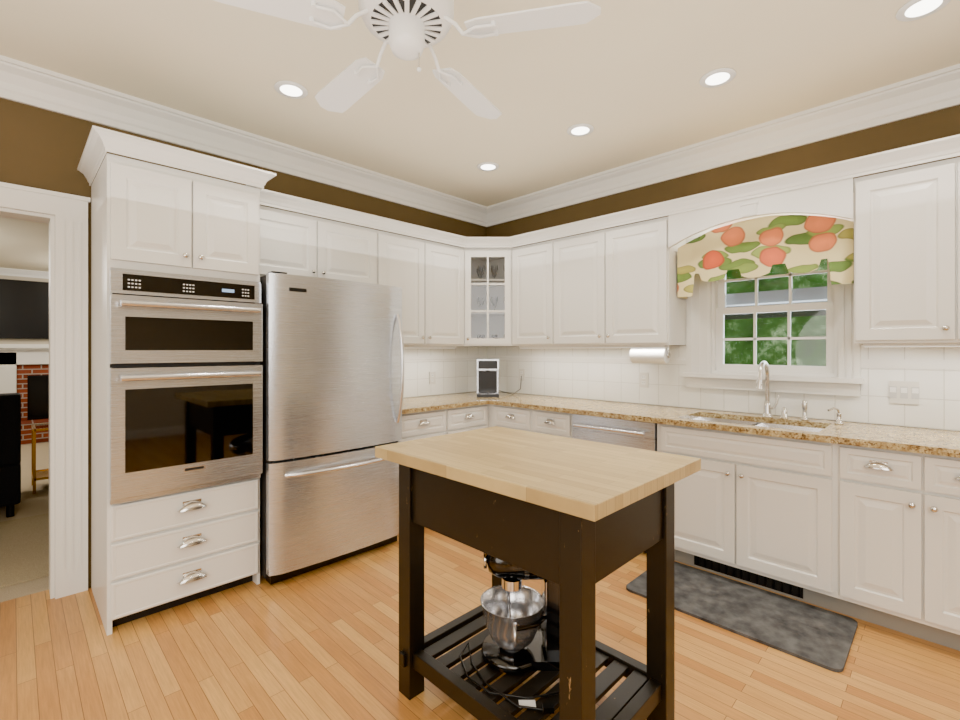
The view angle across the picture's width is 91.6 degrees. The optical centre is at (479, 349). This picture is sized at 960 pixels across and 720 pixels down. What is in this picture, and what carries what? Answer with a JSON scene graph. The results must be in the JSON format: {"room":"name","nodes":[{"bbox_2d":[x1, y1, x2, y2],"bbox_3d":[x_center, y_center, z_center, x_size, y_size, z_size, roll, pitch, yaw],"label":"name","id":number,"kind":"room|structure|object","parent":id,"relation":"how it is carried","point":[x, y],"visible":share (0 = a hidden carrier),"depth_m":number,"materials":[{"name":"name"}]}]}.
{"room":"kitchen","nodes":[
{"label":"kitchen","id":0,"kind":"room"},
{"bbox_2d":[0,442,48,601],"bbox_3d":[-4.448,1.385,5.013,6.480,0.100,6.300,0,0,-45],"label":"floor","id":1,"kind":"structure","parent":0,"point":[31,504],"depth_m":4.12,"materials":[{"name":"beige wood"}]},
{"bbox_2d":[0,393,20,517],"bbox_3d":[-4.739,0.845,3.357,2.045,0.980,0.950,0,0,-45],"label":"sofa","id":2,"kind":"object","parent":1,"relation":"on","point":[10,450],"visible":1,"depth_m":3.71,"materials":[{"name":"black leather"}]},
{"bbox_2d":[0,344,48,444],"bbox_3d":[-6.102,0.625,7.261,2.120,1.419,0.498,0,0,-45],"label":"fireplace mantel","id":3,"kind":"object","parent":1,"relation":"on","point":[33,378],"visible":0.21,"depth_m":6.86,"materials":[{"name":"brick"}]},
{"bbox_2d":[0,513,48,587],"bbox_3d":[-3.288,1.329,3.005,3.000,0.011,1.400,0,0,-45],"label":"living room rug","id":4,"kind":"object","parent":1,"relation":"on","point":[24,549],"depth_m":3.10,"materials":[{"name":"carpet"}]},
{"bbox_2d":[31,423,48,493],"bbox_3d":[-4.144,1.035,4.610,0.402,0.600,0.402,0,0,-45],"label":"side table","id":5,"kind":"object","parent":1,"relation":"on","point":[42,474],"visible":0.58,"depth_m":4.43,"materials":[{"name":"gold metal"}]},
{"bbox_2d":[0,275,48,392],"bbox_3d":[-6.626,0.075,7.191,6.480,2.520,0.140,0,0,-45],"label":"wall","id":6,"kind":"structure","parent":0,"point":[24,341],"depth_m":6.93,"materials":[{"name":"beige paint"}]},
{"bbox_2d":[0,279,48,338],"bbox_3d":[-6.372,-0.595,7.292,1.800,0.860,0.068,0,0,-45],"label":"tv","id":7,"kind":"object","parent":6,"relation":"attached to","point":[24,309],"depth_m":6.89,"materials":[{"name":"black plastic"}]},
{"bbox_2d":[0,268,48,278],"bbox_3d":[-6.549,-1.135,7.115,6.200,0.100,0.075,0,0,-45],"label":"crown molding","id":8,"kind":"structure","parent":6,"relation":"attached to","point":[23,273],"depth_m":6.88,"materials":[{"name":"white wood"}]},
{"bbox_2d":[0,217,48,271],"bbox_3d":[-4.448,-1.235,5.013,6.480,0.100,6.300,0,0,-45],"label":"ceiling","id":9,"kind":"structure","parent":0,"point":[24,244],"depth_m":5.30,"materials":[{"name":"beige paint"}]},
{"bbox_2d":[0,98,486,587],"bbox_3d":[-2.171,-0.055,2.736,6.480,2.780,0.140,0,0,-45],"label":"wall","id":10,"kind":"structure","parent":0,"point":[40,148],"depth_m":2.59,"materials":[{"name":"brown paint"}]},
{"bbox_2d":[0,182,90,598],"bbox_3d":[-2.642,0.244,2.260,1.150,2.182,0.192,0,0,-45],"label":"door frame","id":11,"kind":"structure","parent":10,"relation":"attached to","point":[64,216],"depth_m":2.54,"materials":[{"name":"white wood"}]},
{"bbox_2d":[0,55,487,226],"bbox_3d":[-2.075,-1.364,2.647,5.910,0.163,0.123,0,0,-45],"label":"crown molding","id":12,"kind":"structure","parent":10,"relation":"attached to","point":[56,92],"depth_m":2.97,"materials":[{"name":"white wood"}]},
{"bbox_2d":[245,185,320,277],"bbox_3d":[-1.404,-0.734,3.162,0.481,0.538,0.318,0,0,-45],"label":"upper cabinet","id":13,"kind":"object","parent":10,"relation":"attached to","point":[290,242],"depth_m":3.08,"materials":[{"name":"white wood"}]},
{"bbox_2d":[321,203,380,284],"bbox_3d":[-1.064,-0.734,3.502,0.481,0.538,0.318,0,0,-45],"label":"upper cabinet","id":14,"kind":"object","parent":10,"relation":"attached to","point":[349,252],"depth_m":3.40,"materials":[{"name":"white wood"}]},
{"bbox_2d":[381,217,424,345],"bbox_3d":[-0.731,-0.519,3.835,0.455,0.968,0.318,0,0,-45],"label":"upper cabinet","id":15,"kind":"object","parent":10,"relation":"attached to","point":[402,257],"depth_m":3.76,"materials":[{"name":"white wood"}]},
{"bbox_2d":[403,347,486,397],"bbox_3d":[-0.470,0.195,4.317,1.500,0.456,0.029,0,0,-45],"label":"tile backsplash","id":16,"kind":"structure","parent":10,"relation":"attached to","point":[455,369],"depth_m":4.43,"materials":[{"name":"white tile"}]},
{"bbox_2d":[429,372,435,383],"bbox_3d":[-0.443,0.260,4.346,0.072,0.115,0.009,0,0,-45],"label":"electrical outlet plate","id":17,"kind":"object","parent":16,"relation":"attached to","point":[432,377],"visible":1,"depth_m":4.34,"materials":[{"name":"white plastic"}]},
{"bbox_2d":[425,227,472,346],"bbox_3d":[-0.377,-0.519,4.160,0.505,0.968,0.359,0,0,-45],"label":"upper cabinet","id":18,"kind":"object","parent":10,"relation":"attached to","point":[446,266],"depth_m":4.05,"materials":[{"name":"white wood"}]},
{"bbox_2d":[404,346,456,347],"bbox_3d":[-0.527,-0.025,3.949,0.840,0.018,0.050,0,0,-45],"label":"under-cabinet light","id":19,"kind":"object","parent":18,"relation":"attached to","point":[404,346],"depth_m":4.02,"materials":[{"name":"white plastic"}]},
{"bbox_2d":[469,245,508,340],"bbox_3d":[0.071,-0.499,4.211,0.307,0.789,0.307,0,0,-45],"label":"upper cabinet","id":20,"kind":"object","parent":10,"relation":"attached to","point":[487,321],"depth_m":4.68,"materials":[{"name":"white wood"}]},
{"bbox_2d":[477,265,504,337],"bbox_3d":[0.071,-0.435,4.511,0.346,0.773,0.348,0,0,-45],"label":"glasses","id":21,"kind":"object","parent":20,"relation":"in","point":[483,336],"depth_m":4.53,"materials":[{"name":"clear glass"}]},
{"bbox_2d":[0,527,959,719],"bbox_3d":[0.212,1.385,0.453,6.340,0.100,6.740,0,0,-45],"label":"floor","id":22,"kind":"structure","parent":0,"point":[321,643],"depth_m":2.01,"materials":[{"name":"brown wood"}]},
{"bbox_2d":[91,153,259,635],"bbox_3d":[-1.697,0.207,2.621,0.687,2.255,0.670,0,0,-45],"label":"tall cabinet","id":23,"kind":"object","parent":22,"relation":"on","point":[152,555],"visible":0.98,"depth_m":2.37,"materials":[{"name":"white wood"}]},
{"bbox_2d":[110,267,262,504],"bbox_3d":[-1.665,0.169,2.589,0.671,1.103,0.715,0,0,-45],"label":"double wall oven","id":24,"kind":"object","parent":23,"relation":"in","point":[186,389],"visible":1,"depth_m":2.34,"materials":[{"name":"silver metal"}]},
{"bbox_2d":[260,271,403,584],"bbox_3d":[-1.062,0.447,3.119,0.896,1.777,0.787,0,0,-45],"label":"refrigerator","id":25,"kind":"object","parent":22,"relation":"on","point":[332,362],"visible":0.94,"depth_m":2.80,"materials":[{"name":"silver metal"}]},
{"bbox_2d":[399,404,486,441],"bbox_3d":[-0.476,0.897,3.886,0.922,0.876,0.608,0,0,-45],"label":"base cabinet","id":26,"kind":"object","parent":22,"relation":"on","point":[419,425],"depth_m":3.65,"materials":[{"name":"white wood"}]},
{"bbox_2d":[402,394,489,413],"bbox_3d":[-0.484,0.442,3.857,0.870,0.034,0.638,0,0,-45],"label":"countertop","id":27,"kind":"structure","parent":26,"relation":"on","point":[436,402],"depth_m":3.81,"materials":[{"name":"stone"}]},
{"bbox_2d":[487,404,526,430],"bbox_3d":[0.445,0.897,4.058,0.608,0.876,0.490,0,0,-45],"label":"base cabinet","id":28,"kind":"object","parent":22,"relation":"on","point":[497,415],"depth_m":3.85,"materials":[{"name":"white wood"}]},
{"bbox_2d":[375,426,700,719],"bbox_3d":[0.181,0.858,1.740,0.700,0.955,0.985,0,0,-45],"label":"island table","id":29,"kind":"object","parent":22,"relation":"on","point":[576,520],"visible":0.79,"depth_m":1.58,"materials":[{"name":"black wood"}]},
{"bbox_2d":[459,553,558,713],"bbox_3d":[0.149,0.952,1.719,0.458,0.438,0.432,0,0,0],"label":"stand mixer","id":30,"kind":"object","parent":29,"relation":"in","point":[516,613],"visible":0.75,"depth_m":1.74,"materials":[{"name":"black"}]},
{"bbox_2d":[527,409,571,437],"bbox_3d":[0.751,0.897,3.752,0.608,0.876,0.375,0,0,-45],"label":"base cabinet","id":31,"kind":"object","parent":22,"relation":"on","point":[539,421],"depth_m":3.54,"materials":[{"name":"white wood"}]},
{"bbox_2d":[572,414,656,552],"bbox_3d":[1.072,0.900,3.363,0.629,0.870,0.620,0,0,-45],"label":"dishwasher","id":32,"kind":"object","parent":22,"relation":"on","point":[632,434],"visible":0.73,"depth_m":3.14,"materials":[{"name":"silver metal"}]},
{"bbox_2d":[626,562,857,671],"bbox_3d":[1.326,1.328,2.443,0.520,0.014,0.970,0,0,-45],"label":"mat","id":33,"kind":"object","parent":22,"relation":"on","point":[818,636],"visible":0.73,"depth_m":2.32,"materials":[{"name":"fabric"}]},
{"bbox_2d":[659,440,826,608],"bbox_3d":[1.649,0.997,2.854,0.608,0.676,0.905,0,0,-45],"label":"base cabinet","id":34,"kind":"object","parent":22,"relation":"on","point":[757,517],"depth_m":2.57,"materials":[{"name":"white wood"}]},
{"bbox_2d":[827,443,959,650],"bbox_3d":[2.194,0.897,2.308,0.608,0.876,0.639,0,0,-45],"label":"base cabinet","id":35,"kind":"object","parent":22,"relation":"on","point":[870,535],"depth_m":2.16,"materials":[{"name":"white wood"}]},
{"bbox_2d":[450,392,959,457],"bbox_3d":[1.354,0.532,3.127,0.638,0.214,4.268,0,0,-45],"label":"countertop","id":36,"kind":"structure","parent":35,"relation":"on","point":[925,441],"depth_m":2.78,"materials":[{"name":"stone"}]},
{"bbox_2d":[477,359,521,396],"bbox_3d":[0.150,0.253,4.393,0.536,0.342,0.311,0,0,-45],"label":"coffee maker","id":37,"kind":"object","parent":36,"relation":"on","point":[487,377],"visible":1,"depth_m":4.31,"materials":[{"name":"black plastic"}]},
{"bbox_2d":[756,361,778,417],"bbox_3d":[1.774,0.246,2.888,0.230,0.356,0.094,0,0,-45],"label":"gooseneck faucet","id":38,"kind":"object","parent":36,"relation":"on","point":[767,402],"visible":1,"depth_m":2.94,"materials":[{"name":"silver metal"}]},
{"bbox_2d":[780,407,787,418],"bbox_3d":[1.892,0.389,2.902,0.043,0.070,0.044,0,0,-45],"label":"accessory","id":39,"kind":"object","parent":36,"relation":"on","point":[784,413],"depth_m":2.89,"materials":[{"name":"silver metal"}]},
{"bbox_2d":[801,400,808,419],"bbox_3d":[1.969,0.364,2.831,0.041,0.120,0.042,0,0,-45],"label":"accessory","id":40,"kind":"object","parent":36,"relation":"on","point":[804,403],"depth_m":2.82,"materials":[{"name":"silver metal"}]},
{"bbox_2d":[827,407,843,424],"bbox_3d":[2.032,0.375,2.676,0.100,0.098,0.043,0,0,-6],"label":"accessory","id":41,"kind":"object","parent":36,"relation":"on","point":[838,418],"depth_m":2.67,"materials":[{"name":"silver metal"}]},
{"bbox_2d":[0,0,959,205],"bbox_3d":[0.212,-1.495,0.354,6.480,0.100,6.880,0,0,-45],"label":"ceiling","id":42,"kind":"structure","parent":0,"point":[622,77],"depth_m":2.41,"materials":[{"name":"beige paint"}]},
{"bbox_2d":[274,80,307,98],"bbox_3d":[-1.046,-1.440,2.588,0.176,0.008,0.176,0,0,-45],"label":"recessed light","id":43,"kind":"object","parent":42,"relation":"in","point":[290,89],"visible":1,"depth_m":2.58,"materials":[{"name":"white plastic"}]},
{"bbox_2d":[214,0,600,118],"bbox_3d":[-0.286,-1.207,1.667,1.256,0.476,1.208,0,0,-45],"label":"ceiling fan","id":44,"kind":"object","parent":42,"relation":"hanging from","point":[408,30],"visible":1,"depth_m":1.58,"materials":[{"name":"white plastic"}]},
{"bbox_2d":[477,162,498,170],"bbox_3d":[0.064,-1.440,3.670,0.176,0.008,0.176,0,0,-45],"label":"recessed light","id":45,"kind":"object","parent":42,"relation":"in","point":[487,166],"visible":0.98,"depth_m":3.67,"materials":[{"name":"white plastic"}]},
{"bbox_2d":[567,123,593,136],"bbox_3d":[0.658,-1.440,3.062,0.176,0.008,0.176,0,0,-45],"label":"recessed light","id":46,"kind":"object","parent":42,"relation":"in","point":[580,129],"visible":1,"depth_m":3.06,"materials":[{"name":"white plastic"}]},
{"bbox_2d":[699,68,735,87],"bbox_3d":[1.259,-1.440,2.475,0.176,0.008,0.176,0,0,-45],"label":"recessed light","id":47,"kind":"object","parent":42,"relation":"in","point":[717,77],"visible":1,"depth_m":2.47,"materials":[{"name":"white plastic"}]},
{"bbox_2d":[895,0,950,21],"bbox_3d":[1.860,-1.440,1.959,0.176,0.008,0.176,0,0,-45],"label":"recessed light","id":48,"kind":"object","parent":42,"relation":"in","point":[911,10],"visible":1,"depth_m":1.97,"materials":[{"name":"white plastic"}]},
{"bbox_2d":[487,105,959,431],"bbox_3d":[2.503,-0.055,2.546,0.140,2.780,6.740,0,0,-45],"label":"wall","id":49,"kind":"structure","parent":0,"point":[935,125],"depth_m":3.09,"materials":[{"name":"brown paint"}]},
{"bbox_2d":[501,237,552,346],"bbox_3d":[0.522,-0.477,4.156,0.359,0.884,0.514,0,0,-45],"label":"upper cabinet","id":50,"kind":"object","parent":49,"relation":"attached to","point":[530,266],"depth_m":4.04,"materials":[{"name":"white wood"}]},
{"bbox_2d":[553,229,600,345],"bbox_3d":[0.889,-0.477,3.819,0.318,0.884,0.482,0,0,-45],"label":"upper cabinet","id":51,"kind":"object","parent":49,"relation":"attached to","point":[576,258],"depth_m":3.71,"materials":[{"name":"white wood"}]},
{"bbox_2d":[601,213,688,345],"bbox_3d":[1.229,-0.477,3.478,0.318,0.884,0.481,0,0,-45],"label":"upper cabinet","id":52,"kind":"object","parent":49,"relation":"attached to","point":[612,286],"depth_m":3.34,"materials":[{"name":"white wood"}]},
{"bbox_2d":[519,345,667,347],"bbox_3d":[0.845,-0.025,3.772,0.050,0.018,1.340,0,0,-45],"label":"under-cabinet light","id":53,"kind":"object","parent":52,"relation":"attached to","point":[612,346],"depth_m":3.60,"materials":[{"name":"white plastic"}]},
{"bbox_2d":[630,345,670,363],"bbox_3d":[1.256,0.032,3.454,0.116,0.132,0.292,0,0,-45],"label":"paper towel","id":54,"kind":"object","parent":52,"relation":"attached to","point":[651,355],"visible":0.98,"depth_m":3.40,"materials":[{"name":"white paper"}]},
{"bbox_2d":[487,344,959,430],"bbox_3d":[1.598,0.195,3.330,0.030,0.456,4.350,0,0,-45],"label":"tile backsplash","id":55,"kind":"structure","parent":49,"relation":"attached to","point":[607,374],"depth_m":3.22,"materials":[{"name":"white tile"}]},
{"bbox_2d":[519,369,524,380],"bbox_3d":[0.404,0.240,4.527,0.009,0.115,0.072,0,0,-45],"label":"electrical outlet plate","id":56,"kind":"object","parent":55,"relation":"attached to","point":[522,372],"visible":1,"depth_m":4.52,"materials":[{"name":"white plastic"}]},
{"bbox_2d":[889,381,918,404],"bbox_3d":[2.346,0.235,2.584,0.010,0.125,0.124,0,0,-45],"label":"switch plate","id":57,"kind":"object","parent":55,"relation":"attached to","point":[903,392],"visible":1,"depth_m":2.58,"materials":[{"name":"white plastic"}]},
{"bbox_2d":[488,64,959,226],"bbox_3d":[2.361,-1.364,2.502,0.123,0.163,6.600,0,0,-45],"label":"crown molding","id":58,"kind":"structure","parent":49,"relation":"attached to","point":[937,90],"depth_m":3.04,"materials":[{"name":"white wood"}]},
{"bbox_2d":[682,213,863,396],"bbox_3d":[1.902,-0.325,3.104,0.200,1.190,1.020,0,0,-45],"label":"window","id":59,"kind":"structure","parent":49,"relation":"in","point":[839,373],"depth_m":3.06,"materials":[{"name":"white wood"}]},
{"bbox_2d":[677,215,853,298],"bbox_3d":[1.784,-0.599,2.988,0.191,0.457,0.969,0,0,-45],"label":"fabric valance","id":60,"kind":"object","parent":59,"relation":"attached to","point":[755,247],"visible":1,"depth_m":2.87,"materials":[{"name":"multicoloured fabric"}]},
{"bbox_2d":[849,153,952,343],"bbox_3d":[2.240,-0.477,2.467,0.318,0.884,0.385,0,0,-45],"label":"upper cabinet","id":61,"kind":"object","parent":49,"relation":"attached to","point":[903,218],"depth_m":2.35,"materials":[{"name":"white wood"}]},
{"bbox_2d":[863,343,959,346],"bbox_3d":[2.478,-0.025,2.139,0.050,0.018,1.120,0,0,-45],"label":"under-cabinet light","id":62,"kind":"object","parent":61,"relation":"attached to","point":[864,345],"depth_m":2.38,"materials":[{"name":"white plastic"}]},
{"bbox_2d":[953,153,959,342],"bbox_3d":[2.511,-0.477,2.196,0.318,0.884,0.382,0,0,-45],"label":"upper cabinet","id":63,"kind":"object","parent":49,"relation":"attached to","point":[956,161],"depth_m":2.23,"materials":[{"name":"white wood"}]},
{"label":"outside","id":64,"kind":"structure","parent":0,"visible":0},
{"bbox_2d":[724,286,826,319],"bbox_3d":[2.779,-0.365,3.627,1.740,0.080,3.600,0,0,-45],"label":"porch roof","id":65,"kind":"structure","parent":64,"point":[776,296],"depth_m":3.26,"materials":[{"name":"grey"}]},
{"bbox_2d":[724,259,826,365],"bbox_3d":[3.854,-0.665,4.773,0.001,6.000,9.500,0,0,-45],"label":"trees","id":66,"kind":"object","parent":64,"point":[742,346],"depth_m":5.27,"materials":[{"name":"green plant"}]}
]}

